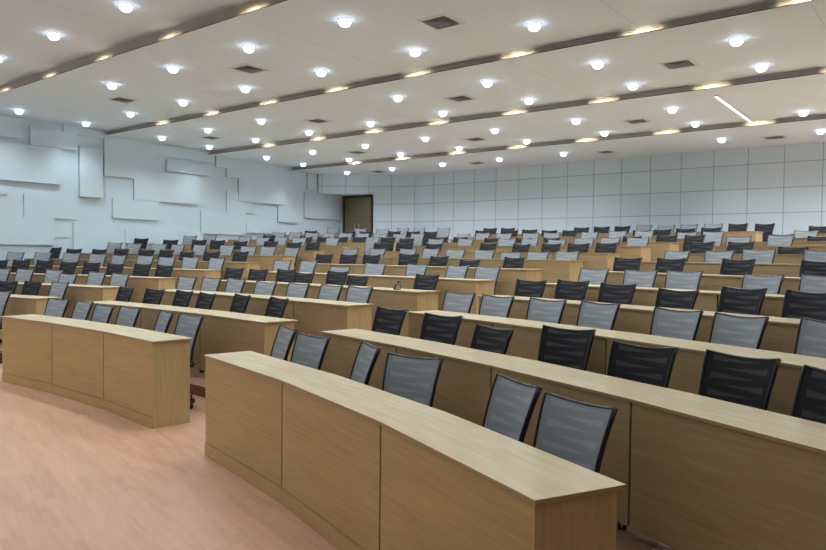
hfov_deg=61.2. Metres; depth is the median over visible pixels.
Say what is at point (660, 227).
office chair
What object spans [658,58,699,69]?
ceiling vent
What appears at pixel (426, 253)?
office chair
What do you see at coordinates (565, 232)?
office chair
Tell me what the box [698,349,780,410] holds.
office chair
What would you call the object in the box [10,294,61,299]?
countertop
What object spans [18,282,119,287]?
countertop
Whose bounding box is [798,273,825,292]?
office chair
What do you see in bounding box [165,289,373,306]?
countertop
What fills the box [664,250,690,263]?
office chair
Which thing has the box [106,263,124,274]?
office chair
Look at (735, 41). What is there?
recessed light
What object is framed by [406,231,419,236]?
office chair
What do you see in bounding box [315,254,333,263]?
office chair
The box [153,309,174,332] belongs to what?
office chair
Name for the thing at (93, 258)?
office chair
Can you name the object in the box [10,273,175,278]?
countertop
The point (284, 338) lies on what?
office chair
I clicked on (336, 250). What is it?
curved desk
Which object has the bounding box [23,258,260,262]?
countertop
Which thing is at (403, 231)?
office chair
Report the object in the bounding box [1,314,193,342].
countertop
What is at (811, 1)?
trim
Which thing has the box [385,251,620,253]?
countertop
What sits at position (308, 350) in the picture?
office chair
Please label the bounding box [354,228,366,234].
office chair
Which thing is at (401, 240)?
office chair
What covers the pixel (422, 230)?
office chair
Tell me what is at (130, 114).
recessed light
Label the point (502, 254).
office chair
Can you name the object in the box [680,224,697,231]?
office chair
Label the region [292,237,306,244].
office chair
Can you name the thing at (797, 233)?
office chair
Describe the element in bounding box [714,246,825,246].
countertop
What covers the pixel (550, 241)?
office chair
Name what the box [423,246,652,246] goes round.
countertop
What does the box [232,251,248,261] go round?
office chair
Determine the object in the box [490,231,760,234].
countertop
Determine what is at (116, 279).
office chair
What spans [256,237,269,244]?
office chair
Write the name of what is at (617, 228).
office chair
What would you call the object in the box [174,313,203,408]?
office chair
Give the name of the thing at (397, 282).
stand
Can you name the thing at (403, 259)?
office chair
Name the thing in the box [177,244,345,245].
countertop
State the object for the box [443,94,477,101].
ceiling vent
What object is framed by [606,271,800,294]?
curved desk
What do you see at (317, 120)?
ceiling vent
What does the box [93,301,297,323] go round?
countertop
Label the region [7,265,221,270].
countertop
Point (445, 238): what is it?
office chair
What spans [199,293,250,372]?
office chair
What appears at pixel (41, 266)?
office chair
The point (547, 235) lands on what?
office chair
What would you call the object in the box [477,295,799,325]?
countertop
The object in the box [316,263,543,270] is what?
countertop
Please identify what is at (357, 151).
ceiling vent
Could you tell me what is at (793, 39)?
ceiling
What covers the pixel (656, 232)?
office chair
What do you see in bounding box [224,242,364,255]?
curved desk
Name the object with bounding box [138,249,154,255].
office chair
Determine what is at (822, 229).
office chair
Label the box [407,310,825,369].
countertop
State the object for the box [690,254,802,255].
countertop
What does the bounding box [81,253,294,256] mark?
countertop
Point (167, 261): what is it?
office chair
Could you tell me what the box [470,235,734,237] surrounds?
countertop
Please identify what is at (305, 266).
office chair
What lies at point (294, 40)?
ceiling
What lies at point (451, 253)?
office chair
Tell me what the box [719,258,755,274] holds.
office chair
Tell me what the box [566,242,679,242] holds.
countertop
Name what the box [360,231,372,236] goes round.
office chair
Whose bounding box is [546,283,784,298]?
countertop
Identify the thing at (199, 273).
curved desk
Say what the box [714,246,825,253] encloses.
curved desk
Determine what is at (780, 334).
curved desk
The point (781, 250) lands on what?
office chair
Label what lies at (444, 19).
ceiling vent
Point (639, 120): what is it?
ceiling vent
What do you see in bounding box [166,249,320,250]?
countertop
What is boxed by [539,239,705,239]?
countertop
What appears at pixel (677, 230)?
office chair
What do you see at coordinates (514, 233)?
office chair
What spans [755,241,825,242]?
countertop
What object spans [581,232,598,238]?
office chair
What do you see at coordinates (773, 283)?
office chair
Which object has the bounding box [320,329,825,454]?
countertop
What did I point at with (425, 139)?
recessed light
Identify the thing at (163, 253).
office chair
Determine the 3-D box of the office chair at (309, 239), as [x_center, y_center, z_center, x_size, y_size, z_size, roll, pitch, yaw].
[-2.866,-0.541,17.994,0.454,0.908,0.501,1,2,25]
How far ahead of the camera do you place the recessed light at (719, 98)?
12.28 m
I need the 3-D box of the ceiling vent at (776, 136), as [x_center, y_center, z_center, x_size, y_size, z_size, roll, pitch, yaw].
[7.627,-2.899,14.739,0.460,0.015,0.460,2,2,38]
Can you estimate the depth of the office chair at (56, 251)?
15.68 m
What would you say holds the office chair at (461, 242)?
on the floor
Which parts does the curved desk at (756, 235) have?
panel, panel, panel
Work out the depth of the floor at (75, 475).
4.46 m
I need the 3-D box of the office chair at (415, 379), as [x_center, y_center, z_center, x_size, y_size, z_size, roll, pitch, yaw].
[-0.110,0.943,4.144,0.529,0.896,0.519,2,2,32]
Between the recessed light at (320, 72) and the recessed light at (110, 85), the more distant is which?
the recessed light at (110, 85)
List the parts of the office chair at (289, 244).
backrest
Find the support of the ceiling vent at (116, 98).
in the ceiling at (294, 40)
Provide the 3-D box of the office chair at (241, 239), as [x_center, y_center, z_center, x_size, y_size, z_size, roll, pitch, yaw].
[-4.316,-0.482,17.408,0.454,0.963,0.501,2,2,27]
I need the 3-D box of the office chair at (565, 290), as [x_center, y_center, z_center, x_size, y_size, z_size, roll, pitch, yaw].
[1.537,0.515,7.306,0.519,0.929,0.529,-1,2,-41]
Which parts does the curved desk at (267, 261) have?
panel, panel, panel, panel, panel, panel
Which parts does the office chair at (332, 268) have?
backrest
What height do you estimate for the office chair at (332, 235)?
0.943 m
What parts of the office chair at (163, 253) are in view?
backrest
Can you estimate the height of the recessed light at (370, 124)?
0.090 m
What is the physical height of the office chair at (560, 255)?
0.891 m
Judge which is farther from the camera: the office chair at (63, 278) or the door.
the door
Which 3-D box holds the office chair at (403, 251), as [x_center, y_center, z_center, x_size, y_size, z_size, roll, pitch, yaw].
[-0.216,-0.038,12.866,0.454,0.918,0.501,2,2,37]
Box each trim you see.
[0,0,299,95]
[108,0,825,135]
[208,73,825,154]
[291,118,825,170]
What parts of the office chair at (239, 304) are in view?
backrest, backrest frame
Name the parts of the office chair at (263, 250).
backrest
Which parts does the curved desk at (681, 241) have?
panel, panel, panel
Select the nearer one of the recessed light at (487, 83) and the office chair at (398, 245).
the recessed light at (487, 83)
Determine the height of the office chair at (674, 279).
0.926 m
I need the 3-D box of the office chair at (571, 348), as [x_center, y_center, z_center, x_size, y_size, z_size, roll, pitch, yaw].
[0.925,0.819,4.670,0.529,0.917,0.519,2,2,41]
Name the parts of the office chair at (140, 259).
backrest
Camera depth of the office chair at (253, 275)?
11.21 m
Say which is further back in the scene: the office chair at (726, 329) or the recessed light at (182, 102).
the recessed light at (182, 102)
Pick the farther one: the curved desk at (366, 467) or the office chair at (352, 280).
the office chair at (352, 280)
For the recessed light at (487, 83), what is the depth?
11.03 m
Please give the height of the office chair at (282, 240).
0.964 m
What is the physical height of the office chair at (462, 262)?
0.859 m
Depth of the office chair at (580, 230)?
17.47 m
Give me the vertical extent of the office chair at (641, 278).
0.921 m
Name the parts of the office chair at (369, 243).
backrest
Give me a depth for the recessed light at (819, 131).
13.78 m
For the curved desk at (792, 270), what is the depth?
8.19 m
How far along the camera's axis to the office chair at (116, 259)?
14.09 m
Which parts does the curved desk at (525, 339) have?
panel, panel, panel, panel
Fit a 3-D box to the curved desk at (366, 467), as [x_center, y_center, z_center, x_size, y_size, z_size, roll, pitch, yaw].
[-0.391,1.024,3.837,0.474,0.750,3.672,-1,2,-33]
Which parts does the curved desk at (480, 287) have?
panel, panel, panel, panel, panel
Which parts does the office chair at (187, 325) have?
backrest, backrest frame, seat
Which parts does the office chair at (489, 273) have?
backrest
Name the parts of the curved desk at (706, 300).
panel, panel, panel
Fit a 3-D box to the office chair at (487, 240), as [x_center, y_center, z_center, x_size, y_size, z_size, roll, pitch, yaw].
[1.648,-0.400,15.581,0.454,0.873,0.501,2,2,39]
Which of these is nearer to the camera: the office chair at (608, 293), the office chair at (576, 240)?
the office chair at (608, 293)
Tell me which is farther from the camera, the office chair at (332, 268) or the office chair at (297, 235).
the office chair at (297, 235)
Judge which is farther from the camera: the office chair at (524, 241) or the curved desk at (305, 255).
the curved desk at (305, 255)
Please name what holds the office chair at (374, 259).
on the floor
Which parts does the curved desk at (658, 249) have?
panel, panel, panel, panel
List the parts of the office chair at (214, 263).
backrest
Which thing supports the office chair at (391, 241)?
on the floor
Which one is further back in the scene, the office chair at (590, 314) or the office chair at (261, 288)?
the office chair at (261, 288)
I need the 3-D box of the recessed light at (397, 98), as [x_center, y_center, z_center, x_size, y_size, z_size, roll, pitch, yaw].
[-0.265,-3.079,12.232,0.192,0.090,0.192,2,2,38]
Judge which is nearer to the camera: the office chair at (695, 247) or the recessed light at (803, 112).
the office chair at (695, 247)
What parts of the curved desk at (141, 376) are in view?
panel, panel, panel, panel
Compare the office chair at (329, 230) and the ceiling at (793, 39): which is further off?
the office chair at (329, 230)
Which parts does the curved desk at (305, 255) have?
panel, panel, panel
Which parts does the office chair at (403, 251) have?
backrest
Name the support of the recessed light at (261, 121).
in the ceiling at (793, 39)
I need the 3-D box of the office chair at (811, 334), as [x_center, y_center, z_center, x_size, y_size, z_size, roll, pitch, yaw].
[2.379,0.735,4.218,0.519,0.922,0.529,0,2,-26]
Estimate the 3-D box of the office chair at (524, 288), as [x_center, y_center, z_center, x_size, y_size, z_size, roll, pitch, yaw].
[1.174,0.508,7.714,0.519,0.911,0.529,-1,2,-45]
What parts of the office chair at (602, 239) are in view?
backrest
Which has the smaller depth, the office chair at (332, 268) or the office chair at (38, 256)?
the office chair at (332, 268)
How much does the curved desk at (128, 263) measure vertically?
0.750 m
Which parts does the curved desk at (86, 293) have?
panel, panel, panel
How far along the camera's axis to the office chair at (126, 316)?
7.83 m
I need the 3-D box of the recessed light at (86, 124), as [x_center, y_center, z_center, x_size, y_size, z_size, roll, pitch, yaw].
[-7.306,-3.363,15.610,0.192,0.090,0.192,2,2,38]
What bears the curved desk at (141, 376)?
on the floor at (75, 475)
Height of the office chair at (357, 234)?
0.943 m
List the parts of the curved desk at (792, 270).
panel, panel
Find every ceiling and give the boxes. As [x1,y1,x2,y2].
[0,0,251,85]
[0,0,779,131]
[109,0,825,150]
[210,67,825,167]
[293,114,825,174]
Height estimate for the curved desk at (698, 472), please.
0.750 m
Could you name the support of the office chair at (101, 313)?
on the floor at (75, 475)
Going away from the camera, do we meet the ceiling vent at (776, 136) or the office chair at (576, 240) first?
the office chair at (576, 240)
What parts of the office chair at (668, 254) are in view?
backrest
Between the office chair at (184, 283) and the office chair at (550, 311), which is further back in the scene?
the office chair at (184, 283)
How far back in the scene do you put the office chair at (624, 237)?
13.74 m
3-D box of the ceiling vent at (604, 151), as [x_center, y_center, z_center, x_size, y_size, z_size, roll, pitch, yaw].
[4.709,-3.003,17.059,0.460,0.015,0.460,2,2,38]
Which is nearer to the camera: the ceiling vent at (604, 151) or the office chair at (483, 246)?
the office chair at (483, 246)
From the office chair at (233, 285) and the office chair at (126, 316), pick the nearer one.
the office chair at (126, 316)
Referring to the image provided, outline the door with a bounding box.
[343,195,372,234]
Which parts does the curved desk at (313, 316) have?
panel, panel, panel, panel, panel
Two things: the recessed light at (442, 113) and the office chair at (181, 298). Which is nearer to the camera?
the office chair at (181, 298)
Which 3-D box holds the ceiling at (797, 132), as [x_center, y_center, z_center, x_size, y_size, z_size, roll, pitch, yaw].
[6.785,-2.982,15.235,26.500,0.099,2.850,2,2,38]
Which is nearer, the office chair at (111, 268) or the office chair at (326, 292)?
the office chair at (326, 292)
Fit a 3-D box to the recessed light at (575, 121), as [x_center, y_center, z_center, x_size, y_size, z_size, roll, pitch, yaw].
[3.173,-2.975,13.591,0.192,0.090,0.192,2,2,38]
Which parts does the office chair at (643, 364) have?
backrest, backrest frame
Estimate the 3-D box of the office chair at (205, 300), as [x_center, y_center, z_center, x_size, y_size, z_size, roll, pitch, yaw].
[-2.653,0.669,8.348,0.519,0.911,0.529,-1,2,-42]
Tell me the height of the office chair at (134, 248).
0.992 m
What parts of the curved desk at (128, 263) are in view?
panel, panel, panel, panel, panel, panel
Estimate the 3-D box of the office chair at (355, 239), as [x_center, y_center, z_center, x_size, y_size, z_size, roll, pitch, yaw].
[-1.448,-0.506,17.337,0.454,0.908,0.501,2,2,31]
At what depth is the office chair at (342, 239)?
17.70 m
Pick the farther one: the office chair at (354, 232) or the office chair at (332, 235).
the office chair at (354, 232)
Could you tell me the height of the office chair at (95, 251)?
0.971 m
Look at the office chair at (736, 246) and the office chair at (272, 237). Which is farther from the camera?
the office chair at (272, 237)
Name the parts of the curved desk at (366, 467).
panel, panel, panel, panel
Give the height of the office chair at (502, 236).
0.918 m
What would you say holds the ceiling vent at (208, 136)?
in the ceiling at (793, 39)
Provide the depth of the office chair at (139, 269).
12.53 m
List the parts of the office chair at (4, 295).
backrest, backrest frame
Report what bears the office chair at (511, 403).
on the floor at (75, 475)
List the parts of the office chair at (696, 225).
backrest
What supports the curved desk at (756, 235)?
on the floor
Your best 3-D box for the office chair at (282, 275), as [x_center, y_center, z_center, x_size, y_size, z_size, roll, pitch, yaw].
[-2.082,0.371,10.692,0.529,0.930,0.519,2,2,34]
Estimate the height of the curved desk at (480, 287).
0.750 m
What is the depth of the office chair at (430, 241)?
15.13 m
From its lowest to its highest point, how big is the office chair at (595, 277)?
0.922 m
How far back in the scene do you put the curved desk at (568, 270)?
10.46 m
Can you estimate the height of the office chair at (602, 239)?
0.920 m
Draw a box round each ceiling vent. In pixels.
[107,96,139,102]
[199,135,221,139]
[229,63,269,73]
[304,118,331,122]
[348,150,369,153]
[415,13,465,29]
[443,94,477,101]
[462,137,488,140]
[466,161,485,163]
[593,150,616,153]
[621,118,652,123]
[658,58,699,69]
[761,135,788,139]
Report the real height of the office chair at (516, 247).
0.907 m
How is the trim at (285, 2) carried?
attached to the ceiling at (86, 28)
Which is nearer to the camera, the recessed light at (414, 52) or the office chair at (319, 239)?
the recessed light at (414, 52)
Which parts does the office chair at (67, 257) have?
backrest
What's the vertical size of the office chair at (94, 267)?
0.964 m
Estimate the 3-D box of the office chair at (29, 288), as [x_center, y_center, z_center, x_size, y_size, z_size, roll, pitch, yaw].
[-5.951,0.556,10.590,0.529,0.927,0.519,2,2,27]
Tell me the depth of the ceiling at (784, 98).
13.85 m
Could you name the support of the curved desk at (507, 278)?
on the floor
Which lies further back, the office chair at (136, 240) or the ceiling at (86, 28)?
the office chair at (136, 240)
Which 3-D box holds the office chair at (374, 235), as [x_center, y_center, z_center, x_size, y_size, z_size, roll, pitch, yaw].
[-0.942,-0.620,18.127,0.454,0.923,0.501,1,2,24]
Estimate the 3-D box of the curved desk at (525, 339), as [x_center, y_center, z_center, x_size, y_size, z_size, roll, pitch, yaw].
[1.516,0.802,4.580,0.572,0.750,5.240,0,2,-31]
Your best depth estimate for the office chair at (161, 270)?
12.30 m
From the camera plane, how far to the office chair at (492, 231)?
19.16 m
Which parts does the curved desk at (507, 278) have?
panel, panel, panel, panel, panel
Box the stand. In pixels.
[393,280,400,289]
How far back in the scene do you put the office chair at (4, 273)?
12.35 m
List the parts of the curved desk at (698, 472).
panel, panel, panel, panel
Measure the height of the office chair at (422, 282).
0.924 m
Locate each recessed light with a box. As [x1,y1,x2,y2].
[14,109,23,113]
[46,32,60,40]
[82,122,89,126]
[106,83,117,88]
[118,2,133,11]
[126,112,134,116]
[167,65,179,72]
[178,100,187,105]
[240,86,250,92]
[242,44,255,52]
[257,119,265,123]
[315,69,326,76]
[337,17,352,26]
[366,121,374,126]
[392,95,402,101]
[408,48,421,56]
[421,137,428,141]
[438,111,447,116]
[481,80,492,86]
[490,129,498,133]
[524,98,533,103]
[527,21,541,31]
[571,119,580,123]
[591,61,604,68]
[600,131,608,135]
[627,83,638,89]
[667,107,677,112]
[691,122,700,126]
[714,95,751,121]
[717,138,726,142]
[729,36,744,45]
[754,64,768,71]
[798,110,808,115]
[815,129,825,133]
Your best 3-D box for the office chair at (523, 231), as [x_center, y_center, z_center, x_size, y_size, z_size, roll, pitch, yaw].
[2.768,-0.649,17.028,0.454,0.947,0.501,2,2,30]
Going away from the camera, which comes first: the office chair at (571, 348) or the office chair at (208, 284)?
the office chair at (571, 348)
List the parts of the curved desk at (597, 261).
panel, panel, panel, panel, panel, panel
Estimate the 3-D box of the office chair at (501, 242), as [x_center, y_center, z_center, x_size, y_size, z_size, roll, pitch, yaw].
[1.784,-0.281,13.916,0.454,0.911,0.501,2,2,32]
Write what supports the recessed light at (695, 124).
in the ceiling at (784, 98)
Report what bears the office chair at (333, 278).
on the floor
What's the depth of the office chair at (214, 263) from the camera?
13.09 m
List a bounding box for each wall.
[0,115,341,259]
[318,142,825,242]
[325,194,372,232]
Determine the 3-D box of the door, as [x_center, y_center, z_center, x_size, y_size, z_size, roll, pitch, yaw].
[-1.837,-1.571,23.148,1.320,2.120,0.112,2,2,38]
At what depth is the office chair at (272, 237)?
18.48 m
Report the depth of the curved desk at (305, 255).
14.98 m
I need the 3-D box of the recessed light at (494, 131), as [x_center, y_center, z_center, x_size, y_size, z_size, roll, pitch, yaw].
[1.727,-3.027,14.740,0.192,0.090,0.192,2,2,38]
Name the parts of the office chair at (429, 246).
backrest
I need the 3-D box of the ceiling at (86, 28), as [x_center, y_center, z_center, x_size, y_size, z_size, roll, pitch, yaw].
[-3.467,-3.141,2.332,26.500,0.001,11.440,2,2,38]
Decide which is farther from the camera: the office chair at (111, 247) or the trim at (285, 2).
the office chair at (111, 247)
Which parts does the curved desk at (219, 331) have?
panel, panel, panel, panel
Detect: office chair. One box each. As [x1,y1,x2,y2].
[0,260,8,268]
[0,268,11,280]
[0,280,18,293]
[0,280,41,342]
[0,291,11,363]
[6,252,24,264]
[11,259,30,272]
[14,268,34,281]
[33,252,52,265]
[34,260,54,272]
[43,269,63,282]
[44,298,69,317]
[48,281,69,299]
[49,247,61,258]
[58,273,77,283]
[59,261,77,273]
[62,252,80,265]
[66,249,81,252]
[71,300,93,319]
[81,262,100,274]
[86,271,106,285]
[88,253,106,266]
[90,303,114,323]
[91,249,106,253]
[106,242,122,252]
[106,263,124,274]
[109,273,129,286]
[110,255,126,263]
[113,249,129,258]
[115,286,134,301]
[115,305,141,326]
[126,243,142,253]
[132,263,151,276]
[134,238,148,248]
[136,255,154,265]
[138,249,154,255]
[142,288,164,304]
[150,243,166,253]
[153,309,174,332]
[154,264,173,276]
[158,249,173,258]
[158,256,175,265]
[163,240,178,248]
[170,244,185,253]
[172,290,193,306]
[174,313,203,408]
[176,276,196,289]
[178,251,194,260]
[181,257,199,268]
[182,236,196,243]
[191,239,206,248]
[192,245,207,254]
[195,292,215,309]
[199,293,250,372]
[200,277,221,291]
[203,235,216,244]
[203,251,220,260]
[207,257,225,277]
[209,240,225,248]
[219,245,234,254]
[224,267,243,279]
[224,277,245,292]
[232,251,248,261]
[233,241,247,249]
[238,237,251,244]
[240,246,256,254]
[247,269,268,280]
[253,281,277,295]
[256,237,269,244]
[259,246,276,255]
[263,235,275,241]
[263,241,278,246]
[264,296,288,317]
[270,324,297,360]
[272,232,285,236]
[272,260,291,271]
[274,237,287,244]
[275,269,296,281]
[283,247,299,268]
[285,282,309,297]
[286,242,301,249]
[288,232,301,239]
[290,332,330,369]
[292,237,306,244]
[292,272,314,282]
[298,260,317,272]
[300,237,312,241]
[305,232,318,239]
[305,242,320,249]
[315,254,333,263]
[317,237,329,241]
[318,284,342,300]
[322,233,335,237]
[325,237,339,244]
[325,270,348,284]
[327,227,339,234]
[329,266,350,273]
[335,237,347,241]
[339,233,352,239]
[339,254,357,263]
[342,248,358,254]
[343,231,355,236]
[345,285,372,302]
[346,275,368,285]
[349,341,380,385]
[352,237,365,242]
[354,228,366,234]
[356,233,369,236]
[358,237,379,256]
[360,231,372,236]
[362,254,380,264]
[363,263,385,274]
[369,248,385,256]
[372,306,407,335]
[373,234,386,239]
[373,243,389,250]
[376,229,388,234]
[380,237,395,250]
[382,352,443,406]
[388,231,400,236]
[393,234,406,242]
[395,243,413,250]
[397,228,408,233]
[398,248,416,256]
[398,253,419,265]
[399,238,413,242]
[405,263,427,275]
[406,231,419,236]
[410,233,424,245]
[413,228,425,233]
[413,274,439,290]
[420,312,462,344]
[421,248,439,257]
[423,231,436,245]
[426,243,442,251]
[428,238,443,243]
[428,256,448,266]
[433,237,447,242]
[437,228,450,242]
[442,291,475,313]
[445,249,465,257]
[445,265,468,278]
[453,237,467,242]
[457,233,470,238]
[457,238,473,245]
[459,259,480,266]
[470,324,513,354]
[473,249,494,258]
[474,230,488,236]
[474,266,500,294]
[475,233,489,239]
[478,294,514,317]
[479,243,497,249]
[482,373,541,442]
[483,228,496,233]
[484,238,497,242]
[496,233,511,238]
[497,238,516,245]
[500,252,521,258]
[501,228,514,233]
[502,257,525,268]
[503,230,517,236]
[512,244,530,251]
[514,279,546,297]
[521,238,538,245]
[522,229,537,234]
[522,233,538,238]
[526,251,549,259]
[526,297,566,323]
[533,391,617,472]
[538,325,595,370]
[541,230,557,236]
[541,243,561,251]
[543,232,560,238]
[543,237,559,242]
[547,239,566,245]
[554,279,589,300]
[555,251,579,259]
[562,230,577,235]
[567,243,589,252]
[574,227,589,232]
[574,238,594,245]
[576,300,620,329]
[578,268,609,284]
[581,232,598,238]
[594,226,609,232]
[595,242,617,252]
[597,282,636,304]
[600,237,620,245]
[607,340,677,528]
[608,230,626,238]
[612,257,642,271]
[614,226,630,232]
[622,236,641,241]
[623,269,657,287]
[626,237,649,245]
[634,230,653,238]
[636,225,651,230]
[649,307,703,340]
[653,229,671,235]
[655,257,686,272]
[655,288,698,309]
[656,235,677,241]
[657,225,675,231]
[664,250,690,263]
[664,270,702,289]
[676,228,695,234]
[677,232,696,238]
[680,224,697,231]
[683,234,705,250]
[688,241,714,253]
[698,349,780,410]
[701,227,720,234]
[703,231,723,250]
[704,223,722,231]
[704,250,734,262]
[709,312,769,348]
[717,286,766,314]
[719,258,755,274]
[725,236,751,245]
[726,241,754,253]
[728,223,747,231]
[741,249,776,263]
[741,273,784,293]
[754,223,774,241]
[766,234,794,245]
[777,246,809,253]
[781,289,825,320]
[791,364,825,423]
[794,230,818,237]
[794,317,825,357]
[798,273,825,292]
[799,260,825,276]
[803,249,825,261]
[807,236,825,240]
[808,226,825,233]
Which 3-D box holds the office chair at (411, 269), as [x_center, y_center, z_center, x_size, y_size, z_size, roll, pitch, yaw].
[-0.072,0.291,10.419,0.454,0.922,0.501,2,2,40]
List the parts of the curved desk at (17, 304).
panel, panel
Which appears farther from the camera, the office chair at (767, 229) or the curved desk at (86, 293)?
the office chair at (767, 229)
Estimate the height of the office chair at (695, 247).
0.937 m
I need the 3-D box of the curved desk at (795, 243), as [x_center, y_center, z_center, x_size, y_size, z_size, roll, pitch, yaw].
[6.640,-0.106,9.925,0.440,0.750,3.831,-1,2,-36]
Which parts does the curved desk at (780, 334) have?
panel, panel, panel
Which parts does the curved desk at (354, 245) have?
panel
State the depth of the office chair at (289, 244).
15.80 m
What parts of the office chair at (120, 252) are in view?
backrest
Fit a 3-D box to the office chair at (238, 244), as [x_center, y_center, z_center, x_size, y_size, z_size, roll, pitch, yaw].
[-4.139,-0.321,16.235,0.454,0.959,0.501,1,2,26]
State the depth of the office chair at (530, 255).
11.46 m
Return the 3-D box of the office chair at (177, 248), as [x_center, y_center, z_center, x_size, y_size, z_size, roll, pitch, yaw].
[-5.403,-0.209,15.630,0.454,0.976,0.501,1,2,26]
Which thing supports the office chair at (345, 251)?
on the floor
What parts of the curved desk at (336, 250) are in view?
panel, panel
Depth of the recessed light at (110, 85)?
11.93 m
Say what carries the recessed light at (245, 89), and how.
in the ceiling at (294, 40)
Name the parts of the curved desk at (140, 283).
panel, panel, panel, panel, panel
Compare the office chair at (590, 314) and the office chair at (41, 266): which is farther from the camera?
the office chair at (41, 266)
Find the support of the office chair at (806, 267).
on the floor
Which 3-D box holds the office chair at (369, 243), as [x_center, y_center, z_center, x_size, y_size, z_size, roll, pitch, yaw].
[-1.042,-0.394,15.844,0.454,0.955,0.501,2,2,36]
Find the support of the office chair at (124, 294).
on the floor at (629, 538)
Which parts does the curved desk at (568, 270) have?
panel, panel, panel, panel, panel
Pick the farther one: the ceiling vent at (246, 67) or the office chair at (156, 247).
the office chair at (156, 247)
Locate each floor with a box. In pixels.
[0,339,674,549]
[0,363,338,549]
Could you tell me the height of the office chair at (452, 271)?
0.919 m
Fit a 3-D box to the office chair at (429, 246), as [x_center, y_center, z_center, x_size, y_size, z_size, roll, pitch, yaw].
[0.297,-0.173,13.758,0.454,0.913,0.501,2,2,38]
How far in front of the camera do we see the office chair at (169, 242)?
17.09 m
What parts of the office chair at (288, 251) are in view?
backrest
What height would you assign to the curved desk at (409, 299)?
0.750 m
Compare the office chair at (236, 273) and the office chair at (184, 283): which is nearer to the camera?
the office chair at (184, 283)
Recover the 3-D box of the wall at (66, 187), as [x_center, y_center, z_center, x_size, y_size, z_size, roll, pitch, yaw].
[-8.965,-1.274,14.517,0.087,4.500,23.800,2,2,36]
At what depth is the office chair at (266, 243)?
16.08 m
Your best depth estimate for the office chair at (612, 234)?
14.73 m
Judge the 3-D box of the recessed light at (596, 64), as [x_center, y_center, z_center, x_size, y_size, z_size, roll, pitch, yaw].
[2.626,-2.976,9.934,0.192,0.090,0.192,2,2,38]
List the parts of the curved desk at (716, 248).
panel, panel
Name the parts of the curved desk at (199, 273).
panel, panel, panel, panel, panel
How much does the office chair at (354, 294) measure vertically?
0.911 m
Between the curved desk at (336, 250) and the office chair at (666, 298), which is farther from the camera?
the curved desk at (336, 250)
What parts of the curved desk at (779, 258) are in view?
panel, panel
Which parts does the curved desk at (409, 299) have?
panel, panel, panel, panel, panel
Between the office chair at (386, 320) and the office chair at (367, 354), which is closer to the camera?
the office chair at (367, 354)
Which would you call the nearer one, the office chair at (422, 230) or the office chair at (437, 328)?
the office chair at (437, 328)
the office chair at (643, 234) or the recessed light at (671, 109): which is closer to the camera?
the recessed light at (671, 109)
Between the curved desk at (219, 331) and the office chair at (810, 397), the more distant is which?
the curved desk at (219, 331)
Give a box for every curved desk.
[0,294,61,338]
[1,314,193,428]
[6,265,221,290]
[8,273,175,302]
[15,282,119,317]
[23,258,260,279]
[80,253,294,271]
[87,301,297,370]
[141,249,323,271]
[160,289,373,337]
[177,244,350,263]
[204,351,625,549]
[217,280,440,336]
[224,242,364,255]
[227,239,397,250]
[265,271,495,314]
[285,235,422,245]
[314,263,543,295]
[320,329,825,549]
[356,257,584,282]
[384,251,620,270]
[407,310,825,415]
[412,246,652,270]
[443,242,679,261]
[450,239,705,250]
[470,235,734,245]
[477,295,799,353]
[489,231,762,241]
[542,283,784,316]
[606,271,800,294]
[640,261,799,276]
[687,254,802,265]
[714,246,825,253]
[754,241,825,247]
[794,237,806,240]
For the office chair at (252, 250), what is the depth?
15.06 m
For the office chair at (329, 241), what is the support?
on the floor
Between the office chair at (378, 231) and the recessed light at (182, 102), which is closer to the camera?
the recessed light at (182, 102)
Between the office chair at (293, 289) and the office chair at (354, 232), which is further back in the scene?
the office chair at (354, 232)
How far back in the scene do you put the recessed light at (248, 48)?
9.63 m
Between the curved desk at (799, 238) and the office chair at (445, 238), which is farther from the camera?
the office chair at (445, 238)
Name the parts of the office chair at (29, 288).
backrest, backrest frame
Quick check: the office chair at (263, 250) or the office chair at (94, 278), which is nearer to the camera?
the office chair at (94, 278)
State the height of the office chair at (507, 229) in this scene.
0.942 m
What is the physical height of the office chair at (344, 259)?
0.924 m
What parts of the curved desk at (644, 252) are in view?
panel, panel, panel, panel, panel, panel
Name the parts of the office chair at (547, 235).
backrest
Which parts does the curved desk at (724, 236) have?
panel, panel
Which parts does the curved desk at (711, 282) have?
panel, panel, panel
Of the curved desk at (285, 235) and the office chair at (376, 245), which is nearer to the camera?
the office chair at (376, 245)
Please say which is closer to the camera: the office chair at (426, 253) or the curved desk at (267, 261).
the office chair at (426, 253)
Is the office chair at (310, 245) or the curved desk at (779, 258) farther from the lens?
the office chair at (310, 245)
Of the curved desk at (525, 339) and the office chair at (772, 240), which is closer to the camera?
the curved desk at (525, 339)
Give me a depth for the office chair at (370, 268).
11.12 m
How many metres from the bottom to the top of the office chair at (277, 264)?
0.936 m
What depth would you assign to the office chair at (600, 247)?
11.54 m
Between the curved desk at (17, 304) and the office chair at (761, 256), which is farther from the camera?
the curved desk at (17, 304)
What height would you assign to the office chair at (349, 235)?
0.947 m
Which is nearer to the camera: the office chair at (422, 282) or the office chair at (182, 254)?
the office chair at (422, 282)
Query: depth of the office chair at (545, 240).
14.90 m
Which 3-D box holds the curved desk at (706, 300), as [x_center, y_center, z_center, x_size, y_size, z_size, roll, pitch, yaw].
[2.843,0.537,6.381,0.495,0.750,4.327,-1,2,-34]

